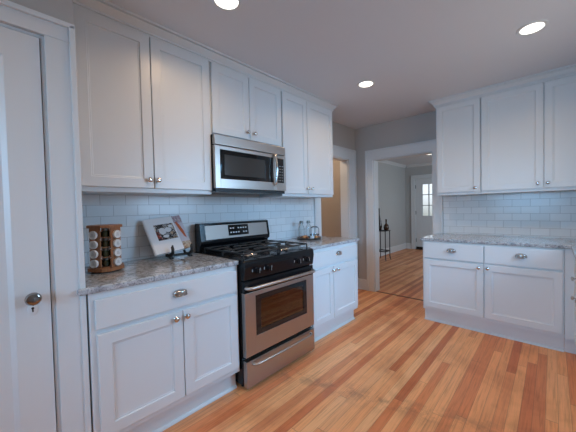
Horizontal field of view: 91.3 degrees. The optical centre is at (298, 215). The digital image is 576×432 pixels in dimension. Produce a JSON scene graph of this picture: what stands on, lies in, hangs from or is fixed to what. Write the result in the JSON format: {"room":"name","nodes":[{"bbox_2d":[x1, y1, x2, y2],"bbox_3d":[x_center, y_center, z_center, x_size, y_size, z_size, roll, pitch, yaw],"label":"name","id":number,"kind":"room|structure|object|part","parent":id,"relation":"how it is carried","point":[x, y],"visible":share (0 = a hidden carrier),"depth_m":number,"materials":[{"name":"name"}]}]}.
{"room":"kitchen","nodes":[
{"label":"kitchen","id":0,"kind":"room"},
{"bbox_2d":[0,0,73,419],"bbox_3d":[-1.950,0.059,0.771,0.600,2.458,2.077,0,2,42],"label":"wall","id":1,"kind":"structure","parent":0,"point":[62,10],"depth_m":1.26,"materials":[{"name":"grey paint"}]},
{"bbox_2d":[0,26,56,431],"bbox_3d":[-1.352,0.252,0.955,0.101,2.021,0.766,0,2,42],"label":"door","id":2,"kind":"structure","parent":1,"relation":"in","point":[27,388],"depth_m":1.18,"materials":[{"name":"white paint"}]},
{"bbox_3d":[-1.141,0.404,1.208,0.004,0.048,0.034,0,2,42],"label":"keyhole plate","id":3,"kind":"part","parent":2,"relation":"part of","materials":[{"name":"white paint"}]},
{"bbox_3d":[-1.119,0.350,1.186,0.065,0.054,0.054,0,2,42],"label":"knob","id":4,"kind":"part","parent":2,"relation":"part of","materials":[{"name":"silver metal"}]},
{"bbox_2d":[0,0,91,431],"bbox_3d":[-1.393,0.205,0.990,0.132,2.130,1.012,0,2,42],"label":"trim","id":5,"kind":"structure","parent":1,"relation":"attached to","point":[58,45],"depth_m":1.28,"materials":[{"name":"white paint"}]},
{"bbox_2d":[82,121,354,261],"bbox_3d":[-0.386,-0.034,3.046,0.130,2.458,3.659,0,2,42],"label":"wall","id":6,"kind":"structure","parent":0,"point":[342,136],"depth_m":4.02,"materials":[{"name":"grey paint"}]},
{"bbox_2d":[73,6,211,195],"bbox_3d":[-1.059,-0.650,1.909,0.388,1.007,0.843,0,2,42],"label":"upper cabinet","id":7,"kind":"object","parent":6,"relation":"attached to","point":[144,102],"visible":0.94,"depth_m":1.75,"materials":[{"name":"white paint"}]},
{"bbox_3d":[-1.077,-0.650,1.664,0.020,0.963,0.387,0,2,42],"label":"door","id":8,"kind":"part","parent":7,"relation":"part of","materials":[{"name":"white paint"}]},
{"bbox_3d":[-0.806,-0.663,1.964,0.020,0.963,0.410,0,2,42],"label":"door","id":9,"kind":"part","parent":7,"relation":"part of","materials":[{"name":"white paint"}]},
{"bbox_2d":[73,0,337,111],"bbox_3d":[-0.515,-1.208,2.503,0.394,0.076,2.492,0,2,42],"label":"crown molding","id":10,"kind":"structure","parent":7,"relation":"attached to","point":[105,9],"depth_m":1.97,"materials":[{"name":"white paint"}]},
{"bbox_2d":[82,195,313,266],"bbox_3d":[-0.639,0.061,2.661,0.008,0.469,2.475,0,2,42],"label":"tile backsplash","id":11,"kind":"structure","parent":6,"relation":"attached to","point":[283,215],"depth_m":2.32,"materials":[{"name":"white tile"}]},
{"bbox_2d":[208,62,281,146],"bbox_3d":[-0.529,-0.904,2.496,0.388,0.552,0.750,0,2,42],"label":"upper cabinet","id":12,"kind":"object","parent":6,"relation":"attached to","point":[241,106],"visible":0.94,"depth_m":2.34,"materials":[{"name":"white paint"}]},
{"bbox_3d":[-0.542,-0.896,2.256,0.020,0.525,0.348,0,2,42],"label":"door","id":13,"kind":"part","parent":12,"relation":"part of","materials":[{"name":"white paint"}]},
{"bbox_2d":[211,133,285,195],"bbox_3d":[-0.498,-0.408,2.480,0.452,0.432,0.744,0,2,42],"label":"microwave","id":14,"kind":"object","parent":12,"relation":"attached to","point":[239,166],"visible":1,"depth_m":2.31,"materials":[{"name":"silver metal"}]},
{"bbox_3d":[-0.427,-0.376,2.323,0.030,0.322,0.606,0,2,42],"label":"door","id":15,"kind":"part","parent":14,"relation":"part of","materials":[{"name":"silver metal"}]},
{"bbox_3d":[-0.385,-0.584,2.370,0.031,0.076,0.744,0,2,42],"label":"vent panel","id":16,"kind":"part","parent":14,"relation":"part of","materials":[{"name":"silver metal"}]},
{"bbox_3d":[-0.204,-0.409,2.510,0.056,0.288,0.021,0,2,42],"label":"door handle","id":17,"kind":"part","parent":14,"relation":"part of","materials":[{"name":"silver metal"}]},
{"bbox_3d":[-0.177,-0.389,2.600,0.030,0.322,0.136,0,2,42],"label":"control frame","id":18,"kind":"part","parent":14,"relation":"part of","materials":[{"name":"silver metal"}]},
{"bbox_3d":[-0.297,-0.908,2.527,0.020,0.525,0.372,0,2,42],"label":"door","id":19,"kind":"part","parent":12,"relation":"part of","materials":[{"name":"white paint"}]},
{"bbox_2d":[260,91,333,197],"bbox_3d":[0.008,-0.703,3.090,0.388,1.007,0.833,0,2,42],"label":"upper cabinet","id":20,"kind":"object","parent":6,"relation":"attached to","point":[306,127],"visible":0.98,"depth_m":2.93,"materials":[{"name":"white paint"}]},
{"bbox_3d":[-0.035,-0.702,2.817,0.020,0.963,0.354,0,2,42],"label":"door","id":21,"kind":"part","parent":20,"relation":"part of","materials":[{"name":"white paint"}]},
{"bbox_3d":[0.239,-0.716,3.121,0.020,0.963,0.454,0,2,42],"label":"door","id":22,"kind":"part","parent":20,"relation":"part of","materials":[{"name":"white paint"}]},
{"bbox_2d":[313,145,357,269],"bbox_3d":[0.497,0.089,3.998,0.162,2.125,1.025,0,2,42],"label":"trim","id":23,"kind":"structure","parent":6,"relation":"attached to","point":[348,178],"depth_m":4.21,"materials":[{"name":"white paint"}]},
{"bbox_2d":[107,0,575,164],"bbox_3d":[1.173,-1.356,3.402,4.700,0.100,10.400,0,2,42],"label":"ceiling","id":24,"kind":"structure","parent":0,"point":[416,53],"depth_m":2.05,"materials":[{"name":"white paint"}]},
{"bbox_2d":[211,0,241,11],"bbox_3d":[-0.411,-1.222,1.603,0.176,0.005,0.176,0,2,42],"label":"recessed light","id":25,"kind":"object","parent":24,"relation":"in","point":[225,5],"visible":1,"depth_m":1.63,"materials":[{"name":"white"}]},
{"bbox_2d":[357,80,374,87],"bbox_3d":[0.653,-1.274,2.730,0.176,0.005,0.176,0,2,42],"label":"recessed light","id":26,"kind":"object","parent":24,"relation":"in","point":[365,83],"visible":1,"depth_m":2.71,"materials":[{"name":"white paint"}]},
{"bbox_2d":[516,19,548,35],"bbox_3d":[1.586,-1.273,1.913,0.176,0.005,0.176,0,2,42],"label":"recessed light","id":27,"kind":"object","parent":24,"relation":"in","point":[535,26],"visible":1,"depth_m":1.90,"materials":[{"name":"white"}]},
{"bbox_2d":[162,248,575,431],"bbox_3d":[1.228,1.190,3.468,4.700,0.080,10.400,0,2,42],"label":"floor","id":28,"kind":"structure","parent":0,"point":[390,368],"depth_m":2.02,"materials":[{"name":"brown wood"}]},
{"bbox_2d":[86,265,239,431],"bbox_3d":[-0.917,0.797,1.847,0.688,0.882,0.843,0,2,42],"label":"base cabinet","id":29,"kind":"object","parent":28,"relation":"on","point":[160,352],"visible":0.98,"depth_m":1.57,"materials":[{"name":"white paint"}]},
{"bbox_3d":[-0.820,0.819,1.506,0.020,0.508,0.414,0,2,42],"label":"cabinet door","id":30,"kind":"part","parent":29,"relation":"part of","materials":[{"name":"white paint"}]},
{"bbox_2d":[77,253,238,295],"bbox_3d":[-0.950,0.340,1.830,0.645,0.030,0.885,0,2,42],"label":"countertop","id":31,"kind":"structure","parent":29,"relation":"on","point":[135,272],"depth_m":1.68,"materials":[{"name":"grey stone"}]},
{"bbox_2d":[86,224,123,272],"bbox_3d":[-1.164,0.195,1.698,0.181,0.276,0.210,-2,2,-34],"label":"spice rack","id":32,"kind":"object","parent":31,"relation":"on","point":[111,227],"visible":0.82,"depth_m":1.63,"materials":[{"name":"brown wood"}]},
{"bbox_2d":[88,231,101,239],"bbox_3d":[-1.173,0.113,1.626,0.048,0.048,0.055,-1,2,6],"label":"spice jar","id":33,"kind":"object","parent":32,"relation":"in","point":[92,235],"visible":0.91,"depth_m":1.60,"materials":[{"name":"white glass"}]},
{"bbox_2d":[89,250,101,258],"bbox_3d":[-1.170,0.222,1.629,0.048,0.048,0.055,-1,2,6],"label":"spice jar","id":34,"kind":"object","parent":32,"relation":"in","point":[93,254],"visible":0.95,"depth_m":1.60,"materials":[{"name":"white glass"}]},
{"bbox_3d":[-1.172,0.223,1.610,0.048,0.048,0.016,-1,2,6],"label":"jar lid","id":35,"kind":"part","parent":34,"relation":"part of","materials":[{"name":"white"}]},
{"bbox_2d":[89,241,101,248],"bbox_3d":[-1.171,0.168,1.628,0.048,0.048,0.055,-1,2,6],"label":"spice jar","id":36,"kind":"object","parent":32,"relation":"in","point":[92,244],"visible":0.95,"depth_m":1.60,"materials":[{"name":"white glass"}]},
{"bbox_3d":[-1.173,0.168,1.608,0.048,0.048,0.016,-1,2,6],"label":"jar lid","id":37,"kind":"part","parent":36,"relation":"part of","materials":[{"name":"white"}]},
{"bbox_2d":[89,260,102,267],"bbox_3d":[-1.169,0.277,1.631,0.048,0.048,0.055,-1,2,6],"label":"spice jar","id":38,"kind":"object","parent":32,"relation":"in","point":[93,263],"visible":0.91,"depth_m":1.60,"materials":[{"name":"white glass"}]},
{"bbox_3d":[-1.166,0.064,1.694,0.175,0.014,0.204,-2,2,-34],"label":"plate","id":39,"kind":"part","parent":32,"relation":"part of","materials":[{"name":"brown wood"}]},
{"bbox_2d":[102,248,108,256],"bbox_3d":[-1.134,0.216,1.655,0.034,0.050,0.034,0,2,42],"label":"spice jar","id":40,"kind":"object","parent":32,"relation":"in","point":[105,253],"visible":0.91,"depth_m":1.64,"materials":[{"name":"green glass"}]},
{"bbox_2d":[102,238,108,246],"bbox_3d":[-1.135,0.158,1.654,0.034,0.050,0.034,0,2,42],"label":"spice jar","id":41,"kind":"object","parent":32,"relation":"in","point":[105,243],"visible":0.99,"depth_m":1.64,"materials":[{"name":"green glass"}]},
{"bbox_2d":[102,228,108,236],"bbox_3d":[-1.137,0.100,1.652,0.034,0.050,0.034,0,2,42],"label":"spice jar","id":42,"kind":"object","parent":32,"relation":"in","point":[105,233],"visible":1,"depth_m":1.64,"materials":[{"name":"green glass"}]},
{"bbox_3d":[-1.161,0.313,1.701,0.181,0.020,0.210,-2,2,-34],"label":"plate","id":43,"kind":"part","parent":32,"relation":"part of","materials":[{"name":"brown wood"}]},
{"bbox_2d":[103,258,109,266],"bbox_3d":[-1.133,0.274,1.657,0.034,0.050,0.034,0,2,42],"label":"spice jar","id":44,"kind":"object","parent":32,"relation":"on","point":[106,262],"visible":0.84,"depth_m":1.64,"materials":[{"name":"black glass"}]},
{"bbox_2d":[109,239,120,246],"bbox_3d":[-1.097,0.165,1.678,0.055,0.048,0.048,-1,2,16],"label":"spice jar","id":45,"kind":"object","parent":32,"relation":"in","point":[117,242],"visible":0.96,"depth_m":1.67,"materials":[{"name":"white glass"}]},
{"bbox_3d":[-1.078,0.165,1.672,0.016,0.048,0.048,-1,2,16],"label":"jar lid","id":46,"kind":"part","parent":45,"relation":"part of","materials":[{"name":"white metal"}]},
{"bbox_2d":[109,257,121,265],"bbox_3d":[-1.095,0.274,1.681,0.055,0.048,0.048,-1,2,16],"label":"spice jar","id":47,"kind":"object","parent":32,"relation":"in","point":[117,261],"visible":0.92,"depth_m":1.67,"materials":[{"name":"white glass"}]},
{"bbox_3d":[-1.076,0.273,1.675,0.016,0.048,0.048,-1,2,16],"label":"jar lid","id":48,"kind":"part","parent":47,"relation":"part of","materials":[{"name":"white"}]},
{"bbox_2d":[109,248,121,255],"bbox_3d":[-1.096,0.219,1.679,0.055,0.048,0.048,-1,2,16],"label":"spice jar","id":49,"kind":"object","parent":32,"relation":"in","point":[117,252],"visible":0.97,"depth_m":1.67,"materials":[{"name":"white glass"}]},
{"bbox_3d":[-1.077,0.219,1.674,0.016,0.048,0.048,-1,2,16],"label":"jar lid","id":50,"kind":"part","parent":49,"relation":"part of","materials":[{"name":"white"}]},
{"bbox_2d":[112,230,120,237],"bbox_3d":[-1.099,0.110,1.676,0.055,0.048,0.048,-1,2,16],"label":"spice jar","id":51,"kind":"object","parent":32,"relation":"in","point":[116,233],"visible":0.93,"depth_m":1.66,"materials":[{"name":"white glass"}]},
{"bbox_2d":[165,243,192,258],"bbox_3d":[-0.934,0.205,2.140,0.239,0.218,0.168,0,2,42],"label":"easel","id":52,"kind":"object","parent":31,"relation":"on","point":[171,255],"visible":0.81,"depth_m":2.11,"materials":[{"name":"black metal"}]},
{"bbox_2d":[141,215,190,256],"bbox_3d":[-0.984,0.143,2.112,0.169,0.284,0.306,0,2,39],"label":"cookbook","id":53,"kind":"object","parent":52,"relation":"on","point":[162,233],"visible":0.92,"depth_m":2.09,"materials":[{"name":"white paper"}]},
{"bbox_2d":[159,228,165,234],"bbox_3d":[-1.010,0.117,2.086,0.048,0.056,0.001,-12,-22,-50],"label":"print","id":54,"kind":"object","parent":53,"relation":"attached to","point":[162,231],"depth_m":2.09},
{"bbox_2d":[153,223,177,240],"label":"photo","id":55,"kind":"object","parent":53,"relation":"attached to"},
{"bbox_2d":[175,222,186,236],"bbox_3d":[-0.917,0.109,2.189,0.044,0.149,0.001,-12,-22,-50],"label":"print","id":56,"kind":"object","parent":53,"relation":"attached to","point":[176,223],"depth_m":2.19},
{"bbox_3d":[-0.700,0.461,1.637,0.020,0.144,0.802,0,2,42],"label":"drawer","id":57,"kind":"part","parent":29,"relation":"part of","materials":[{"name":"white paint"}]},
{"bbox_3d":[-0.677,0.444,1.621,0.029,0.038,0.089,0,2,42],"label":"cup pull","id":58,"kind":"part","parent":29,"relation":"part of","materials":[{"name":"silver metal"}]},
{"bbox_3d":[-0.550,0.806,1.804,0.020,0.508,0.378,0,2,42],"label":"cabinet door","id":59,"kind":"part","parent":29,"relation":"part of","materials":[{"name":"white paint"}]},
{"bbox_2d":[194,220,314,388],"bbox_3d":[-0.348,0.633,2.409,0.735,1.156,0.746,0,2,42],"label":"gas range","id":60,"kind":"object","parent":28,"relation":"on","point":[275,280],"visible":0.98,"depth_m":2.19,"materials":[{"name":"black metal"}]},
{"bbox_3d":[-0.545,0.135,2.575,0.022,0.118,0.673,0,2,42],"label":"trim panel","id":61,"kind":"part","parent":60,"relation":"part of","materials":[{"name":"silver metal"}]},
{"bbox_2d":[194,243,313,264],"bbox_3d":[-0.374,0.310,2.417,0.685,0.033,0.746,0,2,42],"label":"cooktop","id":62,"kind":"object","parent":60,"relation":"in","point":[261,258],"depth_m":2.21,"materials":[{"name":"black metal"}]},
{"bbox_3d":[-0.286,0.389,1.978,0.037,0.046,0.046,0,2,42],"label":"control knob","id":63,"kind":"part","parent":60,"relation":"part of","materials":[{"name":"black plastic"}]},
{"bbox_2d":[235,264,314,386],"bbox_3d":[-0.345,0.765,2.412,0.735,0.892,0.744,0,2,42],"label":"oven","id":64,"kind":"object","parent":60,"relation":"in","point":[276,301],"depth_m":2.11,"materials":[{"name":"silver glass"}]},
{"bbox_3d":[-0.135,0.382,2.205,0.052,0.110,0.742,0,2,42],"label":"control panel","id":65,"kind":"part","parent":60,"relation":"part of","materials":[{"name":"black metal"}]},
{"bbox_3d":[-0.122,1.097,2.225,0.042,0.186,0.736,0,2,42],"label":"storage drawer","id":66,"kind":"part","parent":60,"relation":"part of","materials":[{"name":"silver metal"}]},
{"bbox_3d":[-0.093,1.032,2.196,0.046,0.018,0.646,0,2,42],"label":"drawer handle","id":67,"kind":"part","parent":60,"relation":"part of","materials":[{"name":"silver metal"}]},
{"bbox_2d":[310,241,357,341],"bbox_3d":[0.159,0.743,3.037,0.688,0.882,0.842,0,2,42],"label":"base cabinet","id":68,"kind":"object","parent":28,"relation":"on","point":[335,276],"visible":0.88,"depth_m":2.80,"materials":[{"name":"white paint"}]},
{"bbox_2d":[269,236,358,249],"bbox_3d":[0.148,0.285,3.043,0.645,0.030,0.869,0,2,42],"label":"countertop","id":69,"kind":"structure","parent":68,"relation":"on","point":[325,241],"depth_m":2.94,"materials":[{"name":"grey stone"}]},
{"bbox_2d":[296,236,321,239],"bbox_3d":[0.118,0.255,3.191,0.290,0.021,0.290,0,2,42],"label":"serving tray","id":70,"kind":"object","parent":69,"relation":"on","point":[299,236],"visible":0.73,"depth_m":3.07,"materials":[{"name":"silver metal"}]},
{"bbox_3d":[0.231,0.761,2.667,0.020,0.518,0.328,0,2,42],"label":"cabinet door","id":71,"kind":"part","parent":68,"relation":"part of","materials":[{"name":"white paint"}]},
{"bbox_3d":[0.377,0.401,2.828,0.020,0.136,0.788,0,2,42],"label":"drawer","id":72,"kind":"part","parent":68,"relation":"part of","materials":[{"name":"white paint"}]},
{"bbox_3d":[0.497,0.748,2.961,0.020,0.518,0.454,0,2,42],"label":"cabinet door","id":73,"kind":"part","parent":68,"relation":"part of","materials":[{"name":"white paint"}]},
{"bbox_2d":[379,230,390,260],"bbox_3d":[2.001,0.701,6.686,0.287,0.704,0.287,0,2,42],"label":"plant stand","id":74,"kind":"object","parent":28,"relation":"on","point":[380,249],"visible":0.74,"depth_m":6.68,"materials":[{"name":"black metal"}]},
{"bbox_2d":[379,208,381,229],"bbox_3d":[1.907,0.091,6.662,0.124,0.520,0.124,0,2,42],"label":"bottle","id":75,"kind":"object","parent":74,"relation":"on","point":[380,222],"visible":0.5,"depth_m":6.62,"materials":[{"name":"brown glass"}]},
{"bbox_2d":[383,219,388,229],"bbox_3d":[2.075,0.218,6.671,0.132,0.260,0.132,0,2,42],"label":"bottle","id":76,"kind":"object","parent":74,"relation":"on","point":[386,226],"visible":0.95,"depth_m":6.63,"materials":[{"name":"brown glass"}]},
{"bbox_2d":[423,241,564,351],"bbox_3d":[1.974,0.707,2.947,1.162,0.882,0.688,0,2,42],"label":"base cabinet","id":77,"kind":"object","parent":28,"relation":"on","point":[516,293],"visible":0.98,"depth_m":2.64,"materials":[{"name":"white paint"}]},
{"bbox_3d":[1.551,0.356,2.870,0.089,0.038,0.029,0,2,42],"label":"cup pull","id":78,"kind":"part","parent":77,"relation":"part of","materials":[{"name":"silver metal"}]},
{"bbox_3d":[1.573,0.373,2.888,0.548,0.162,0.020,0,2,42],"label":"drawer","id":79,"kind":"part","parent":77,"relation":"part of","materials":[{"name":"white paint"}]},
{"bbox_3d":[1.581,0.729,2.898,0.548,0.516,0.020,0,2,42],"label":"cabinet door","id":80,"kind":"part","parent":77,"relation":"part of","materials":[{"name":"white paint"}]},
{"bbox_3d":[1.969,0.357,2.492,0.089,0.038,0.029,0,2,42],"label":"cup pull","id":81,"kind":"part","parent":77,"relation":"part of","materials":[{"name":"silver metal"}]},
{"bbox_3d":[1.986,0.373,2.515,0.546,0.162,0.020,0,2,42],"label":"drawer","id":82,"kind":"part","parent":77,"relation":"part of","materials":[{"name":"white paint"}]},
{"bbox_3d":[1.994,0.730,2.524,0.546,0.516,0.020,0,2,42],"label":"cabinet door","id":83,"kind":"part","parent":77,"relation":"part of","materials":[{"name":"white paint"}]},
{"bbox_2d":[564,249,575,353],"bbox_3d":[2.290,0.716,2.328,0.132,0.882,0.087,0,2,42],"label":"cabinet filler","id":84,"kind":"object","parent":28,"relation":"on","point":[569,344],"visible":0.78,"depth_m":2.32,"materials":[{"name":"white paint"}]},
{"bbox_2d":[570,258,575,348],"bbox_3d":[1.505,0.766,1.049,0.641,0.882,2.900,0,2,42],"label":"base cabinet","id":85,"kind":"object","parent":28,"relation":"on","point":[574,277],"visible":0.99,"depth_m":2.16,"materials":[{"name":"white paint"}]},
{"bbox_2d":[420,233,575,259],"bbox_3d":[1.271,0.297,1.666,1.815,0.030,3.486,0,2,42],"label":"countertop","id":86,"kind":"structure","parent":85,"relation":"on","point":[543,242],"depth_m":2.73,"materials":[{"name":"grey stone"}]},
{"bbox_3d":[2.081,0.630,2.100,0.020,0.215,0.440,0,2,42],"label":"drawer","id":87,"kind":"part","parent":85,"relation":"part of","materials":[{"name":"white paint"}]},
{"bbox_3d":[2.076,0.408,2.094,0.020,0.200,0.440,0,2,42],"label":"drawer","id":88,"kind":"part","parent":85,"relation":"part of","materials":[{"name":"white paint"}]},
{"bbox_3d":[2.086,0.877,2.106,0.020,0.250,0.440,0,2,42],"label":"cabinet door","id":89,"kind":"part","parent":85,"relation":"part of","materials":[{"name":"white paint"}]},
{"bbox_2d":[378,162,405,248],"bbox_3d":[1.659,-0.175,6.798,0.130,2.458,4.394,0,2,42],"label":"wall","id":90,"kind":"structure","parent":0,"point":[391,178],"depth_m":7.71,"materials":[{"name":"grey paint"}]},
{"bbox_2d":[379,243,405,256],"bbox_3d":[1.740,0.973,6.777,0.022,0.160,4.394,0,2,42],"label":"baseboard","id":91,"kind":"structure","parent":90,"relation":"attached to","point":[401,246],"depth_m":7.80,"materials":[{"name":"white paint"}]},
{"bbox_2d":[405,165,431,248],"bbox_3d":[4.707,-0.248,7.090,4.260,2.458,0.130,0,2,42],"label":"wall","id":92,"kind":"structure","parent":0,"point":[420,170],"depth_m":8.30,"materials":[{"name":"grey paint"}]},
{"bbox_2d":[378,160,431,167],"bbox_3d":[3.165,-1.365,5.382,4.000,0.070,4.394,0,2,42],"label":"trim","id":93,"kind":"structure","parent":92,"relation":"attached to","point":[385,161],"depth_m":7.93,"materials":[{"name":"white paint"}]},
{"bbox_2d":[406,243,411,248],"bbox_3d":[3.267,0.899,8.341,0.146,0.160,0.022,0,2,42],"label":"baseboard","id":94,"kind":"structure","parent":92,"relation":"attached to","point":[408,245],"depth_m":8.33,"materials":[{"name":"white paint"}]},
{"bbox_2d":[411,174,431,248],"bbox_3d":[3.771,-0.093,7.921,1.138,2.145,0.162,0,2,42],"label":"trim","id":95,"kind":"structure","parent":92,"relation":"attached to","point":[424,176],"depth_m":8.20,"materials":[{"name":"white paint"}]},
{"bbox_2d":[415,178,432,246],"bbox_3d":[3.744,-0.042,7.909,0.901,2.020,0.104,0,2,42],"label":"door","id":96,"kind":"structure","parent":92,"relation":"in","point":[423,223],"depth_m":8.10,"materials":[{"name":"white paint"}]},
{"bbox_2d":[321,111,575,313],"bbox_3d":[1.611,-0.096,3.793,4.430,2.458,0.130,0,2,42],"label":"wall","id":97,"kind":"structure","parent":0,"point":[421,127],"depth_m":4.25,"materials":[{"name":"grey paint"}]},
{"bbox_2d":[358,278,366,289],"bbox_3d":[0.974,1.054,4.319,0.182,0.160,0.022,0,2,42],"label":"baseboard","id":98,"kind":"structure","parent":97,"relation":"attached to","point":[362,283],"depth_m":4.31,"materials":[{"name":"white paint"}]},
{"bbox_2d":[376,291,422,300],"bbox_3d":[1.460,1.131,3.932,0.803,0.005,0.028,0,2,42],"label":"trim","id":99,"kind":"structure","parent":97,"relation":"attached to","point":[376,291],"depth_m":3.95,"materials":[{"name":"brown wood"}]},
{"bbox_2d":[365,139,442,291],"bbox_3d":[1.454,0.086,3.922,1.059,2.095,0.162,0,2,42],"label":"trim","id":100,"kind":"structure","parent":97,"relation":"attached to","point":[371,165],"depth_m":4.15,"materials":[{"name":"white paint"}]},
{"bbox_2d":[436,97,484,195],"bbox_3d":[1.842,-0.742,3.203,0.438,1.015,0.388,0,2,42],"label":"upper cabinet","id":101,"kind":"object","parent":97,"relation":"attached to","point":[458,125],"visible":0.98,"depth_m":3.08,"materials":[{"name":"white paint"}]},
{"bbox_2d":[443,191,575,237],"bbox_3d":[2.462,-0.008,2.934,1.752,0.460,0.008,0,2,42],"label":"tile backsplash","id":102,"kind":"structure","parent":97,"relation":"attached to","point":[541,214],"depth_m":3.05,"materials":[{"name":"white tile"}]},
{"bbox_2d":[481,75,575,193],"bbox_3d":[2.392,-0.740,2.706,1.040,1.015,0.388,0,2,42],"label":"upper cabinet","id":103,"kind":"object","parent":97,"relation":"attached to","point":[528,133],"visible":1,"depth_m":2.67,"materials":[{"name":"white paint"}]},
{"bbox_2d":[428,64,575,108],"bbox_3d":[2.192,-1.276,2.855,1.544,0.076,0.394,0,2,42],"label":"crown molding","id":104,"kind":"structure","parent":103,"relation":"attached to","point":[569,70],"depth_m":2.76,"materials":[{"name":"white paint"}]},
{"bbox_3d":[2.090,-0.743,2.775,0.488,0.971,0.020,0,2,42],"label":"door","id":105,"kind":"part","parent":103,"relation":"part of","materials":[{"name":"white paint"}]},
{"bbox_3d":[2.458,-0.742,2.442,0.488,0.971,0.020,0,2,42],"label":"door","id":106,"kind":"part","parent":103,"relation":"part of","materials":[{"name":"white paint"}]}
]}

